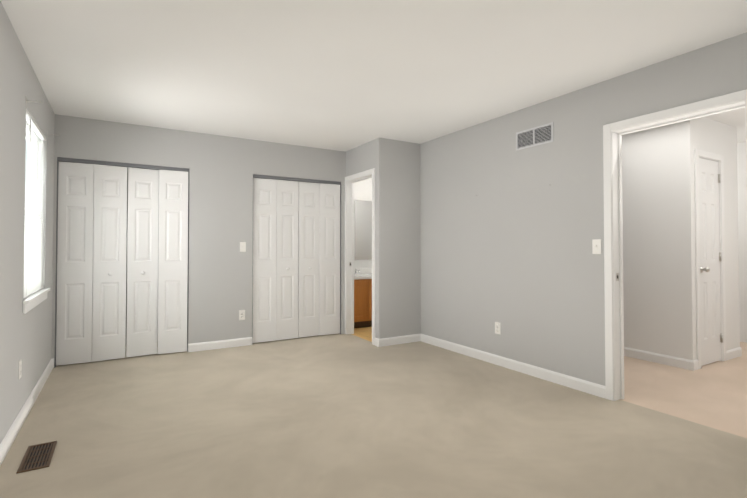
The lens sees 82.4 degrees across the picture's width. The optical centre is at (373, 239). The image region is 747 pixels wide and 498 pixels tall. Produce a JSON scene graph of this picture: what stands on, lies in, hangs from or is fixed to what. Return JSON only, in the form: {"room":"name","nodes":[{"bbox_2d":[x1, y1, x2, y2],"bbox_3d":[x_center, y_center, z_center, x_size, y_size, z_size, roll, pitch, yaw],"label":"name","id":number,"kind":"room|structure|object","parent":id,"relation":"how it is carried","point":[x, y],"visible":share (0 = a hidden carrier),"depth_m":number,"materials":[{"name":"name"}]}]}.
{"room":"empty bedroom","nodes":[
{"label":"empty bedroom","id":0,"kind":"room"},
{"bbox_2d":[0,1,54,443],"bbox_3d":[-1.543,-0.040,1.417,0.120,2.440,7.940,1,-1,-31],"label":"wall","id":1,"kind":"structure","parent":0,"point":[26,338],"depth_m":2.67,"materials":[{"name":"grey paint"}]},
{"bbox_2d":[18,359,21,378],"bbox_3d":[-2.274,0.833,2.748,0.007,0.115,0.070,1,-1,-31],"label":"outlet","id":2,"kind":"object","parent":1,"relation":"attached to","point":[20,368],"visible":1,"depth_m":2.74,"materials":[{"name":"white plastic"}]},
{"bbox_2d":[0,358,53,465],"bbox_3d":[-1.287,1.129,1.107,0.022,0.092,6.940,1,-1,-31],"label":"baseboard","id":3,"kind":"structure","parent":1,"relation":"attached to","point":[9,438],"depth_m":2.80,"materials":[{"name":"white paint"}]},
{"bbox_2d":[22,122,49,313],"bbox_3d":[-2.609,-0.196,3.241,0.150,1.386,1.040,1,-1,-31],"label":"window unit","id":4,"kind":"structure","parent":1,"relation":"in","point":[33,153],"depth_m":3.54,"materials":[{"name":"white plastic"}]},
{"bbox_2d":[23,108,45,298],"bbox_3d":[-2.583,-0.241,3.257,0.050,1.292,0.948,1,-1,-31],"label":"window blinds","id":5,"kind":"object","parent":4,"relation":"attached to","point":[33,266],"visible":0.71,"depth_m":3.23,"materials":[{"name":"white plastic"}]},
{"bbox_2d":[52,114,345,363],"bbox_3d":[-1.757,0.021,4.959,3.150,2.440,0.120,1,-1,-31],"label":"wall","id":6,"kind":"structure","parent":0,"point":[223,170],"depth_m":4.86,"materials":[{"name":"grey paint"}]},
{"bbox_2d":[54,157,188,367],"bbox_3d":[-2.574,0.217,4.452,1.187,2.030,0.075,1,-1,-31],"label":"trim","id":7,"kind":"structure","parent":6,"relation":"attached to","point":[85,161],"depth_m":4.35,"materials":[{"name":"grey"}]},
{"bbox_2d":[56,162,187,365],"bbox_3d":[-2.566,0.231,4.438,1.166,1.978,0.092,1,-1,-31],"label":"closet doors","id":8,"kind":"structure","parent":6,"relation":"in","point":[91,268],"depth_m":4.40,"materials":[{"name":"white paint"}]},
{"bbox_2d":[188,337,251,351],"bbox_3d":[-1.735,1.193,4.873,0.700,0.092,0.014,1,-1,-31],"label":"baseboard","id":9,"kind":"structure","parent":6,"relation":"attached to","point":[202,346],"depth_m":4.86,"materials":[{"name":"white paint"}]},
{"bbox_2d":[239,310,244,319],"bbox_3d":[-1.540,0.881,4.999,0.070,0.115,0.007,1,-1,-31],"label":"outlet","id":10,"kind":"object","parent":6,"relation":"attached to","point":[241,314],"visible":1,"depth_m":5.00,"materials":[{"name":"white plastic"}]},
{"bbox_2d":[240,242,245,251],"bbox_3d":[-1.532,0.082,5.011,0.070,0.115,0.019,1,-1,-31],"label":"light switch","id":11,"kind":"object","parent":6,"relation":"attached to","point":[242,246],"visible":1,"depth_m":5.01,"materials":[{"name":"white plastic"}]},
{"bbox_2d":[253,178,339,342],"bbox_3d":[-0.948,0.247,5.403,1.157,1.978,0.076,1,-1,-31],"label":"closet doors","id":12,"kind":"structure","parent":6,"relation":"in","point":[296,259],"depth_m":5.38,"materials":[{"name":"white paint"}]},
{"bbox_2d":[252,174,340,343],"bbox_3d":[-0.957,0.234,5.419,1.179,2.030,0.075,1,-1,-31],"label":"trim","id":13,"kind":"structure","parent":6,"relation":"attached to","point":[294,179],"depth_m":5.45,"materials":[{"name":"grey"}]},
{"bbox_2d":[92,168,371,341],"bbox_3d":[-0.456,0.049,6.611,7.320,2.440,0.140,1,-1,-31],"label":"wall","id":14,"kind":"structure","parent":0,"point":[363,190],"depth_m":6.70,"materials":[{"name":"white paint"}]},
{"bbox_2d":[354,268,371,271],"bbox_3d":[-0.074,0.487,6.758,1.386,0.090,0.020,1,-1,-31],"label":"backsplash","id":15,"kind":"structure","parent":14,"relation":"attached to","point":[355,269],"depth_m":6.69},
{"bbox_2d":[355,200,371,259],"bbox_3d":[0.114,-0.151,6.889,0.944,0.934,0.011,1,-1,-31],"label":"bathroom mirror","id":16,"kind":"object","parent":14,"relation":"attached to","point":[363,230],"visible":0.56,"depth_m":6.73,"materials":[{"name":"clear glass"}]},
{"bbox_2d":[352,326,371,341],"bbox_3d":[1.364,1.322,6.780,4.000,0.100,1.680,1,-1,-31],"label":"floor","id":17,"kind":"structure","parent":0,"point":[365,333],"depth_m":5.72,"materials":[{"name":"beige tile"}]},
{"bbox_2d":[354,276,371,327],"bbox_3d":[0.062,0.918,6.514,1.376,0.700,0.565,1,-1,-31],"label":"bathroom vanity","id":18,"kind":"object","parent":17,"relation":"on","point":[362,297],"depth_m":6.07,"materials":[{"name":"brown wood"}]},
{"bbox_2d":[354,272,371,279],"bbox_3d":[0.068,0.546,6.520,1.386,0.044,0.572,1,-1,-31],"label":"countertop","id":19,"kind":"structure","parent":18,"relation":"on","point":[357,275],"depth_m":6.24,"materials":[{"name":"white stone"}]},
{"bbox_2d":[346,138,386,338],"bbox_3d":[-0.306,0.033,5.698,0.100,2.440,1.620,1,-1,-31],"label":"wall","id":20,"kind":"structure","parent":0,"point":[367,156],"depth_m":5.02,"materials":[{"name":"grey paint"}]},
{"bbox_2d":[345,168,374,344],"bbox_3d":[-0.138,0.201,5.402,0.120,2.095,0.774,1,-1,-31],"label":"door frame","id":21,"kind":"structure","parent":20,"relation":"attached to","point":[350,256],"depth_m":5.67,"materials":[{"name":"white paint"}]},
{"bbox_2d":[0,333,746,497],"bbox_3d":[1.546,1.261,3.242,7.320,0.100,7.940,1,-1,-31],"label":"floor","id":22,"kind":"structure","parent":0,"point":[338,415],"depth_m":2.72,"materials":[{"name":"beige carpet"}]},
{"bbox_2d":[16,441,56,473],"bbox_3d":[-1.849,1.192,2.355,0.135,0.008,0.340,1,-1,-31],"label":"floor vent","id":23,"kind":"object","parent":22,"relation":"in","point":[37,456],"visible":1,"depth_m":2.34,"materials":[{"name":"brown metal"}]},
{"bbox_2d":[0,0,746,151],"bbox_3d":[1.546,-1.288,3.286,7.320,0.120,7.940,1,-1,-31],"label":"ceiling","id":24,"kind":"structure","parent":0,"point":[342,75],"depth_m":2.88,"materials":[{"name":"paint"}]},
{"bbox_2d":[386,139,420,337],"bbox_3d":[0.388,0.025,5.239,0.620,2.440,0.120,1,-1,-31],"label":"wall","id":25,"kind":"structure","parent":0,"point":[403,282],"depth_m":5.15,"materials":[{"name":"grey paint"}]},
{"bbox_2d":[377,334,419,346],"bbox_3d":[0.307,1.197,5.098,0.584,0.092,0.024,1,-1,-31],"label":"baseboard","id":26,"kind":"structure","parent":25,"relation":"attached to","point":[389,341],"depth_m":5.08,"materials":[{"name":"white paint"}]},
{"bbox_2d":[420,32,746,385],"bbox_3d":[2.194,-0.018,2.708,0.120,2.440,6.080,1,-1,-31],"label":"wall","id":27,"kind":"structure","parent":0,"point":[508,247],"depth_m":3.82,"materials":[{"name":"grey paint"}]},
{"bbox_2d":[495,322,500,333],"bbox_3d":[1.220,0.868,4.196,0.007,0.115,0.070,1,-1,-31],"label":"outlet","id":28,"kind":"object","parent":27,"relation":"attached to","point":[497,327],"visible":1,"depth_m":4.19,"materials":[{"name":"white plastic"}]},
{"bbox_2d":[420,333,605,398],"bbox_3d":[1.175,1.183,4.259,0.014,0.092,2.335,1,-1,-31],"label":"baseboard","id":29,"kind":"structure","parent":27,"relation":"attached to","point":[592,388],"depth_m":3.92,"materials":[{"name":"white paint"}]},
{"bbox_2d":[516,122,552,150],"bbox_3d":[1.446,-0.929,3.849,0.007,0.170,0.400,1,-1,-31],"label":"air vent","id":30,"kind":"object","parent":27,"relation":"in","point":[536,136],"visible":1,"depth_m":3.84,"materials":[{"name":"grey metal"}]},
{"bbox_2d":[592,239,600,253],"bbox_3d":[1.739,0.053,3.332,0.019,0.115,0.070,1,-1,-31],"label":"light switch","id":31,"kind":"object","parent":27,"relation":"attached to","point":[596,246],"visible":1,"depth_m":3.33,"materials":[{"name":"white plastic"}]},
{"bbox_2d":[603,89,746,400],"bbox_3d":[2.071,0.158,2.910,0.152,2.095,0.930,1,-1,-31],"label":"door frame","id":32,"kind":"structure","parent":27,"relation":"attached to","point":[738,96],"depth_m":3.23,"materials":[{"name":"white paint"}]},
{"bbox_2d":[622,119,696,359],"bbox_3d":[2.040,0.034,5.750,0.120,2.440,3.940,1,-1,-31],"label":"wall","id":33,"kind":"structure","parent":0,"point":[659,261],"depth_m":4.26,"materials":[{"name":"white paint"}]},
{"bbox_2d":[624,347,696,370],"bbox_3d":[2.407,1.195,4.996,0.024,0.092,2.334,1,-1,-31],"label":"baseboard","id":34,"kind":"structure","parent":33,"relation":"attached to","point":[692,365],"depth_m":4.23,"materials":[{"name":"white paint"}]},
{"bbox_2d":[696,117,739,350],"bbox_3d":[3.475,0.011,4.383,0.940,2.440,0.120,1,-1,-31],"label":"wall","id":35,"kind":"structure","parent":0,"point":[716,137],"depth_m":4.46,"materials":[{"name":"white paint"}]},
{"bbox_2d":[694,149,725,368],"bbox_3d":[3.298,0.181,4.267,0.610,2.095,0.140,1,-1,-31],"label":"door frame","id":36,"kind":"structure","parent":35,"relation":"attached to","point":[705,154],"depth_m":4.24,"materials":[{"name":"white paint"}]},
{"bbox_2d":[699,158,722,365],"bbox_3d":[3.337,0.209,4.211,0.483,2.014,0.105,1,-1,-31],"label":"hall door","id":37,"kind":"structure","parent":35,"relation":"in","point":[710,260],"depth_m":4.23,"materials":[{"name":"white paint"}]},
{"bbox_2d":[726,347,741,360],"bbox_3d":[3.753,1.186,4.450,0.375,0.092,0.014,1,-1,-31],"label":"baseboard","id":38,"kind":"structure","parent":35,"relation":"attached to","point":[736,352],"depth_m":4.44,"materials":[{"name":"white paint"}]},
{"bbox_2d":[737,142,746,342],"bbox_3d":[4.667,0.022,5.060,0.120,2.440,7.820,1,-1,-31],"label":"wall","id":39,"kind":"structure","parent":0,"point":[742,198],"depth_m":5.21,"materials":[{"name":"white paint"}]}
]}

